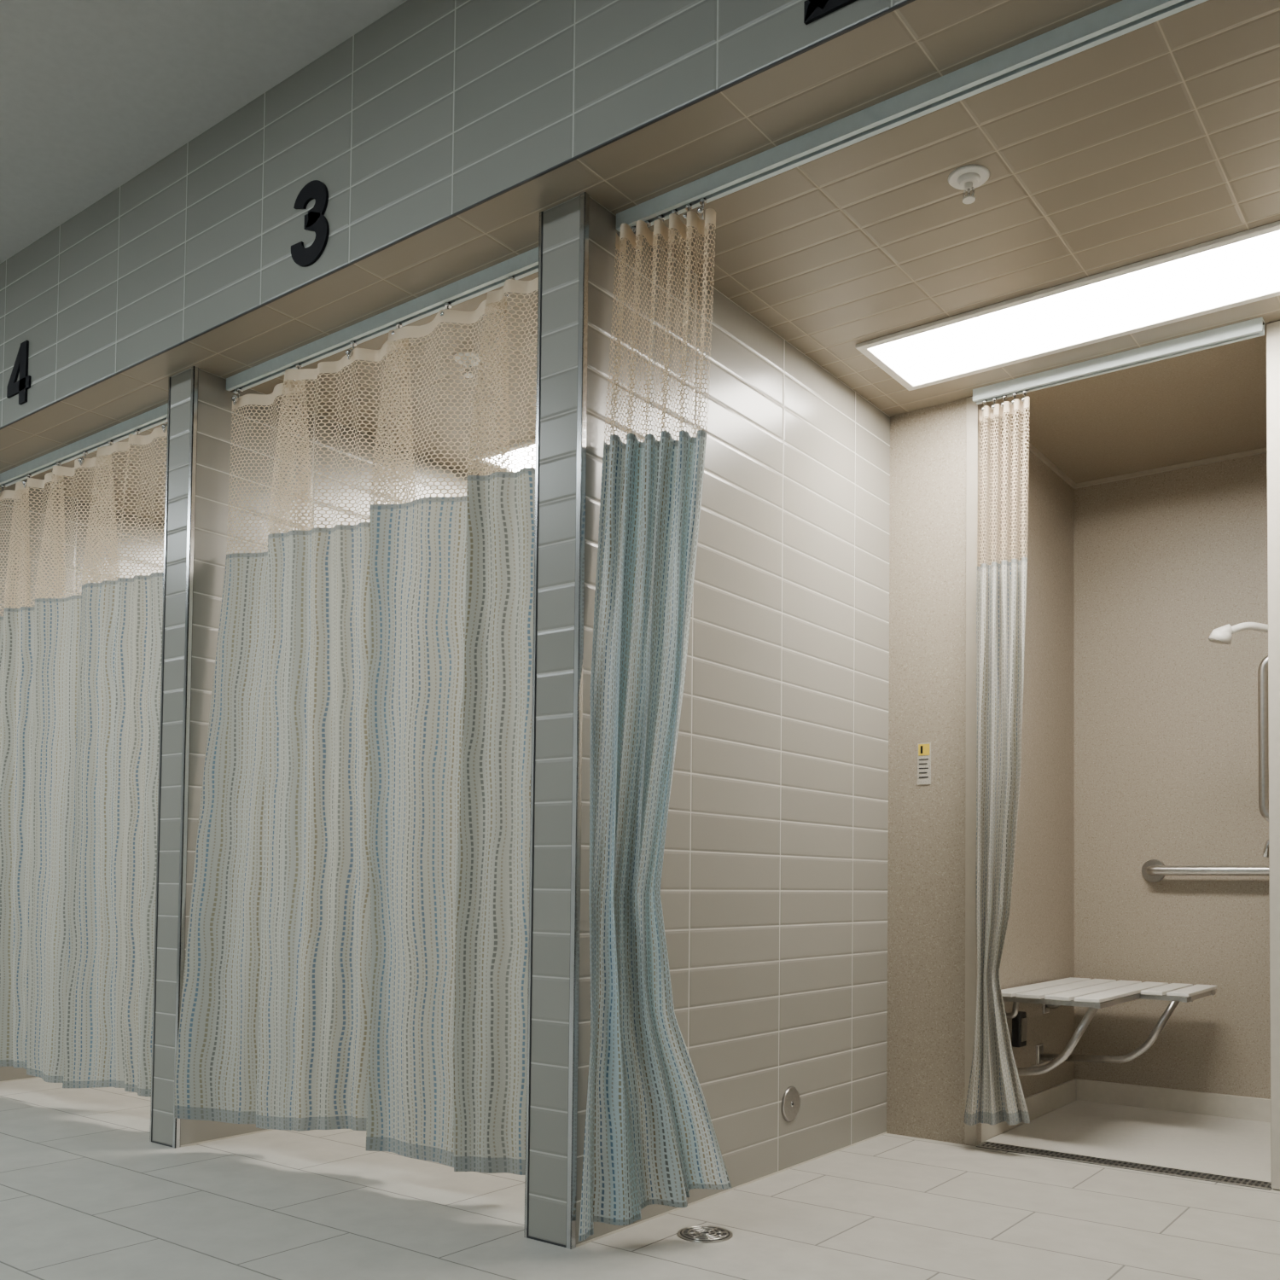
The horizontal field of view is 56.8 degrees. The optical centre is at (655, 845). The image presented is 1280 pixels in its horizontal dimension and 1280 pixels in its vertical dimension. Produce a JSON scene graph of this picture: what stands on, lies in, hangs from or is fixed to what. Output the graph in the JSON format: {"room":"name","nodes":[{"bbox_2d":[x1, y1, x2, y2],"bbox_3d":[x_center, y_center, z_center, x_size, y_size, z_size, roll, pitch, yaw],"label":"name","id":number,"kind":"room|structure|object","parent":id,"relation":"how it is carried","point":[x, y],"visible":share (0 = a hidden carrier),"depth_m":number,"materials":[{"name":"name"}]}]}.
{"room":"communal shower room","nodes":[
{"label":"communal shower room","id":0,"kind":"room"},
{"bbox_2d":[0,482,164,1081],"bbox_3d":[-1.992,-0.227,5.843,0.140,2.460,2.795,-1,-2,37],"label":"wall","id":1,"kind":"structure","parent":0,"point":[6,1073],"depth_m":5.05,"materials":[{"name":"tile"}]},
{"bbox_2d":[0,1076,39,1082],"bbox_3d":[-2.353,0.981,5.338,0.142,0.005,1.636,-1,-2,37],"label":"joint","id":2,"kind":"object","parent":1,"relation":"attached to","point":[33,1077],"depth_m":4.87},
{"bbox_2d":[0,0,406,262],"bbox_3d":[-2.556,-2.256,2.104,11.400,0.100,4.000,-1,-2,37],"label":"ceiling","id":3,"kind":"structure","parent":0,"point":[94,94],"depth_m":3.31,"materials":[{"name":"paint"}]},
{"bbox_2d":[151,367,469,1145],"bbox_3d":[-0.696,-0.244,4.875,0.140,2.460,2.795,-1,-2,37],"label":"wall","id":4,"kind":"structure","parent":0,"point":[214,421],"depth_m":3.79,"materials":[{"name":"tile"}]},
{"bbox_2d":[149,366,198,1148],"bbox_3d":[-1.528,-0.289,3.761,0.146,2.460,0.018,-1,-2,37],"label":"trim","id":5,"kind":"structure","parent":4,"relation":"attached to","point":[194,370],"depth_m":3.73,"materials":[{"name":"silver metal"}]},
{"bbox_2d":[151,1128,273,1147],"bbox_3d":[-1.057,0.964,4.370,0.142,0.005,1.636,-1,-2,37],"label":"joint","id":6,"kind":"object","parent":4,"relation":"attached to","point":[161,1143],"depth_m":3.78,"materials":[{"name":"grey"}]},
{"bbox_2d":[0,0,803,401],"bbox_3d":[-1.398,-1.883,3.649,11.400,0.520,0.116,-1,-2,37],"label":"wall","id":7,"kind":"structure","parent":0,"point":[426,92],"depth_m":3.16,"materials":[{"name":"tile"}]},
{"bbox_2d":[6,340,31,404],"bbox_3d":[-2.260,-1.673,4.207,0.160,0.218,0.008,-1,-2,37],"label":"sign","id":8,"kind":"object","parent":7,"relation":"attached to","point":[14,387],"visible":1,"depth_m":4.19,"materials":[{"name":"black plastic"}]},
{"bbox_2d":[290,180,329,267],"bbox_3d":[-0.940,-1.692,3.221,0.157,0.227,0.008,-1,-2,37],"label":"sign number three","id":9,"kind":"object","parent":7,"relation":"attached to","point":[315,220],"visible":1,"depth_m":3.21,"materials":[{"name":"black plastic"}]},
{"bbox_2d":[803,0,856,24],"bbox_3d":[0.354,-1.706,2.256,0.154,0.220,0.008,-1,-2,37],"label":"sign","id":10,"kind":"object","parent":7,"relation":"attached to","point":[814,10],"visible":1,"depth_m":2.28,"materials":[{"name":"black plastic"}]},
{"bbox_2d":[0,0,1279,522],"bbox_3d":[-0.913,-1.546,4.293,11.400,0.100,1.750,-1,-2,37],"label":"ceiling","id":11,"kind":"structure","parent":0,"point":[1161,136],"depth_m":2.83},
{"bbox_2d":[0,402,168,488],"bbox_3d":[-2.089,-1.487,4.383,1.470,0.038,0.038,-1,-2,37],"label":"track","id":12,"kind":"object","parent":11,"relation":"attached to","point":[156,416],"visible":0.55,"depth_m":4.38,"materials":[{"name":"silver metal"}]},
{"bbox_2d":[0,416,167,1096],"bbox_3d":[-2.116,-0.300,4.325,1.445,2.336,0.182,-1,-2,33],"label":"privacy curtain","id":13,"kind":"object","parent":12,"relation":"hanging from","point":[80,675],"visible":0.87,"depth_m":4.20,"materials":[{"name":"fabric"}]},
{"bbox_2d":[226,246,538,393],"bbox_3d":[-0.792,-1.504,3.416,1.470,0.038,0.038,-1,-2,37],"label":"track","id":14,"kind":"object","parent":11,"relation":"attached to","point":[526,264],"visible":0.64,"depth_m":3.37,"materials":[{"name":"silver metal"}]},
{"bbox_2d":[174,275,538,1175],"bbox_3d":[-0.830,-0.318,3.346,1.445,2.337,0.241,-1,-2,37],"label":"privacy curtain","id":15,"kind":"object","parent":14,"relation":"hanging from","point":[357,955],"visible":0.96,"depth_m":3.28,"materials":[{"name":"fabric"}]},
{"bbox_2d":[0,0,915,430],"bbox_3d":[-1.436,-1.525,3.591,11.400,0.004,0.006,-1,-2,37],"label":"trim fascia edge","id":16,"kind":"object","parent":11,"relation":"attached to","point":[906,2],"visible":1,"depth_m":2.74,"materials":[{"name":"black metal"}]},
{"bbox_2d":[453,351,482,378],"bbox_3d":[-0.580,-1.485,3.675,0.094,0.055,0.094,-1,-2,37],"label":"sprinkler","id":17,"kind":"object","parent":11,"relation":"attached to","point":[461,354],"visible":0.59,"depth_m":3.66,"materials":[{"name":"white metal"}]},
{"bbox_2d":[473,437,535,471],"bbox_3d":[-0.094,-1.481,4.305,1.220,0.012,0.380,-1,-2,37],"label":"ceiling light panel","id":18,"kind":"object","parent":11,"relation":"in","point":[527,457],"depth_m":4.51,"materials":[{"name":"white plastic"}]},
{"bbox_2d":[616,0,1208,232],"bbox_3d":[0.505,-1.521,2.448,1.470,0.038,0.038,-1,-2,37],"label":"track","id":19,"kind":"object","parent":11,"relation":"attached to","point":[1120,18],"visible":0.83,"depth_m":2.41,"materials":[{"name":"silver metal"}]},
{"bbox_2d":[578,197,731,1241],"bbox_3d":[0.016,-0.303,2.767,0.356,2.386,0.167,1,-2,-3],"label":"privacy curtain","id":20,"kind":"object","parent":19,"relation":"hanging from","point":[650,1137],"visible":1,"depth_m":2.75,"materials":[{"name":"fabric"}]},
{"bbox_2d":[948,164,989,203],"bbox_3d":[0.717,-1.502,2.707,0.094,0.055,0.094,-1,-2,37],"label":"sprinkler","id":21,"kind":"object","parent":11,"relation":"attached to","point":[968,177],"visible":1,"depth_m":2.70,"materials":[{"name":"white metal"}]},
{"bbox_2d":[855,221,1279,390],"bbox_3d":[1.202,-1.498,3.337,1.220,0.012,0.380,-1,-2,37],"label":"ceiling light panel","id":22,"kind":"object","parent":11,"relation":"in","point":[1242,268],"depth_m":3.32,"materials":[{"name":"white plastic"}]},
{"bbox_2d":[0,1077,1279,1279],"bbox_3d":[-1.755,0.968,3.120,11.400,0.100,6.795,-1,-2,37],"label":"floor","id":23,"kind":"structure","parent":0,"point":[85,1192],"depth_m":2.97,"materials":[{"name":"tile"}]},
{"bbox_2d":[677,1225,733,1243],"bbox_3d":[0.119,0.926,2.828,0.132,0.006,0.132,-1,-2,37],"label":"floor drain","id":24,"kind":"object","parent":23,"relation":"on","point":[703,1234],"visible":1,"depth_m":2.82,"materials":[{"name":"metal"}]},
{"bbox_2d":[976,1140,1271,1190],"bbox_3d":[1.400,0.966,3.594,0.854,0.005,0.080,-1,-2,37],"label":"drain","id":25,"kind":"object","parent":23,"relation":"on","point":[1073,1157],"visible":0.97,"depth_m":3.56,"materials":[{"name":"metal"}]},
{"bbox_2d":[983,1099,1271,1181],"bbox_3d":[1.726,0.984,4.018,0.878,0.003,0.991,-1,-2,37],"label":"shower pan","id":26,"kind":"object","parent":23,"relation":"on","point":[1231,1147],"visible":1,"depth_m":3.97,"materials":[{"name":"white plastic"}]},
{"bbox_2d":[528,195,890,1245],"bbox_3d":[0.601,-0.261,3.908,0.140,2.460,2.795,-1,-2,37],"label":"wall","id":27,"kind":"structure","parent":0,"point":[774,883],"depth_m":3.33,"materials":[{"name":"tile"}]},
{"bbox_2d":[523,192,589,1249],"bbox_3d":[-0.231,-0.306,2.793,0.146,2.460,0.018,-1,-2,37],"label":"trim","id":28,"kind":"structure","parent":27,"relation":"attached to","point":[584,197],"depth_m":2.76,"materials":[{"name":"silver metal"}]},
{"bbox_2d":[527,1131,887,1247],"bbox_3d":[0.240,0.947,3.402,0.142,0.005,1.636,-1,-2,37],"label":"joint","id":29,"kind":"object","parent":27,"relation":"attached to","point":[617,1230],"depth_m":3.11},
{"bbox_2d":[781,1086,800,1121],"bbox_3d":[0.403,0.764,3.500,0.008,0.102,0.102,-1,-2,37],"label":"cover","id":30,"kind":"object","parent":27,"relation":"attached to","point":[791,1101],"visible":1,"depth_m":3.49,"materials":[{"name":"metal"}]},
{"bbox_2d":[886,397,1074,1146],"bbox_3d":[1.241,-0.238,4.386,0.313,2.460,1.061,-1,-2,37],"label":"wall","id":31,"kind":"structure","parent":0,"point":[926,1049],"depth_m":4.02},
{"bbox_2d":[917,742,930,785],"bbox_3d":[0.903,-0.276,3.976,0.048,0.140,0.004,-1,-2,37],"label":"warning label","id":32,"kind":"object","parent":31,"relation":"attached to","point":[923,749],"visible":1,"depth_m":3.98,"materials":[{"name":"plastic"}]},
{"bbox_2d":[1012,1011,1027,1047],"bbox_3d":[1.281,0.645,4.159,0.034,0.120,0.070,-1,-2,37],"label":"box","id":33,"kind":"object","parent":31,"relation":"attached to","point":[1019,1022],"visible":0.89,"depth_m":4.13,"materials":[{"name":"plastic"}]},
{"bbox_2d":[1000,977,1217,1075],"bbox_3d":[1.566,0.657,4.114,0.544,0.320,0.860,-1,-2,37],"label":"shower seat","id":34,"kind":"object","parent":31,"relation":"attached to","point":[1096,994],"visible":0.92,"depth_m":4.04,"materials":[{"name":"white plastic"}]},
{"bbox_2d":[964,320,1279,1189],"bbox_3d":[1.394,-0.263,3.607,0.934,2.454,0.006,-1,-2,37],"label":"trim","id":35,"kind":"structure","parent":31,"relation":"attached to","point":[1272,328],"depth_m":3.37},
{"bbox_2d":[972,316,1264,404],"bbox_3d":[1.389,-1.473,3.621,0.852,0.038,0.038,-1,-2,37],"label":"track","id":36,"kind":"object","parent":35,"relation":"attached to","point":[1254,328],"depth_m":3.58,"materials":[{"name":"silver metal"}]},
{"bbox_2d":[963,389,1029,1125],"bbox_3d":[1.087,-0.281,3.767,0.222,2.341,0.090,-1,-2,37],"label":"shower curtain","id":37,"kind":"object","parent":36,"relation":"hanging from","point":[995,1096],"visible":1,"depth_m":3.77,"materials":[{"name":"fabric"}]},
{"bbox_2d":[981,1078,1270,1142],"bbox_3d":[1.715,0.943,4.016,0.894,0.085,1.011,-1,-2,37],"label":"baseboard","id":38,"kind":"structure","parent":31,"relation":"attached to","point":[1038,1104],"depth_m":4.43,"materials":[{"name":"beige tile"}]},
{"bbox_2d":[986,324,1267,483],"bbox_3d":[-0.042,-1.499,5.459,11.400,0.100,1.161,-1,-2,37],"label":"ceiling","id":39,"kind":"structure","parent":0,"point":[1209,403],"depth_m":4.05,"materials":[{"name":"beige paint"}]},
{"bbox_2d":[1073,452,1270,1099],"bbox_3d":[2.055,-0.226,4.503,1.478,2.460,0.100,-1,-2,37],"label":"wall","id":40,"kind":"structure","parent":0,"point":[1166,741],"depth_m":4.50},
{"bbox_2d":[983,404,1267,488],"bbox_3d":[1.741,-1.465,4.094,0.894,0.016,1.011,-1,-2,37],"label":"trim","id":41,"kind":"structure","parent":40,"relation":"attached to","point":[1031,448],"depth_m":4.50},
{"bbox_2d":[1141,859,1269,882],"bbox_3d":[2.103,0.092,4.346,0.625,0.090,0.073,-1,-2,37],"label":"grab bar","id":42,"kind":"object","parent":40,"relation":"attached to","point":[1154,870],"visible":1,"depth_m":4.38,"materials":[{"name":"metal"}]},
{"bbox_3d":[2.180,-0.251,3.686,0.301,2.460,1.061,-1,-2,37],"label":"wall","id":43,"kind":"structure","parent":0,"visible":0},
{"bbox_2d":[1208,622,1268,645],"bbox_3d":[1.970,-0.444,3.861,0.306,0.579,0.076,0,-2,15],"label":"shower","id":44,"kind":"object","parent":43,"relation":"attached to","point":[1223,635],"visible":0.88,"depth_m":3.87,"materials":[{"name":"white metal"}]},
{"bbox_2d":[1257,655,1268,821],"bbox_3d":[1.999,-0.345,3.782,0.131,0.600,0.080,-1,-2,37],"label":"grab bar","id":45,"kind":"object","parent":43,"relation":"attached to","point":[1263,727],"visible":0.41,"depth_m":3.80,"materials":[{"name":"metal"}]},
{"bbox_2d":[1262,839,1268,857],"bbox_3d":[2.121,-0.012,3.964,0.160,0.140,0.140,-1,-2,37],"label":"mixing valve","id":46,"kind":"object","parent":43,"relation":"attached to","point":[1265,853],"visible":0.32,"depth_m":4.00,"materials":[{"name":"silver metal"}]}
]}

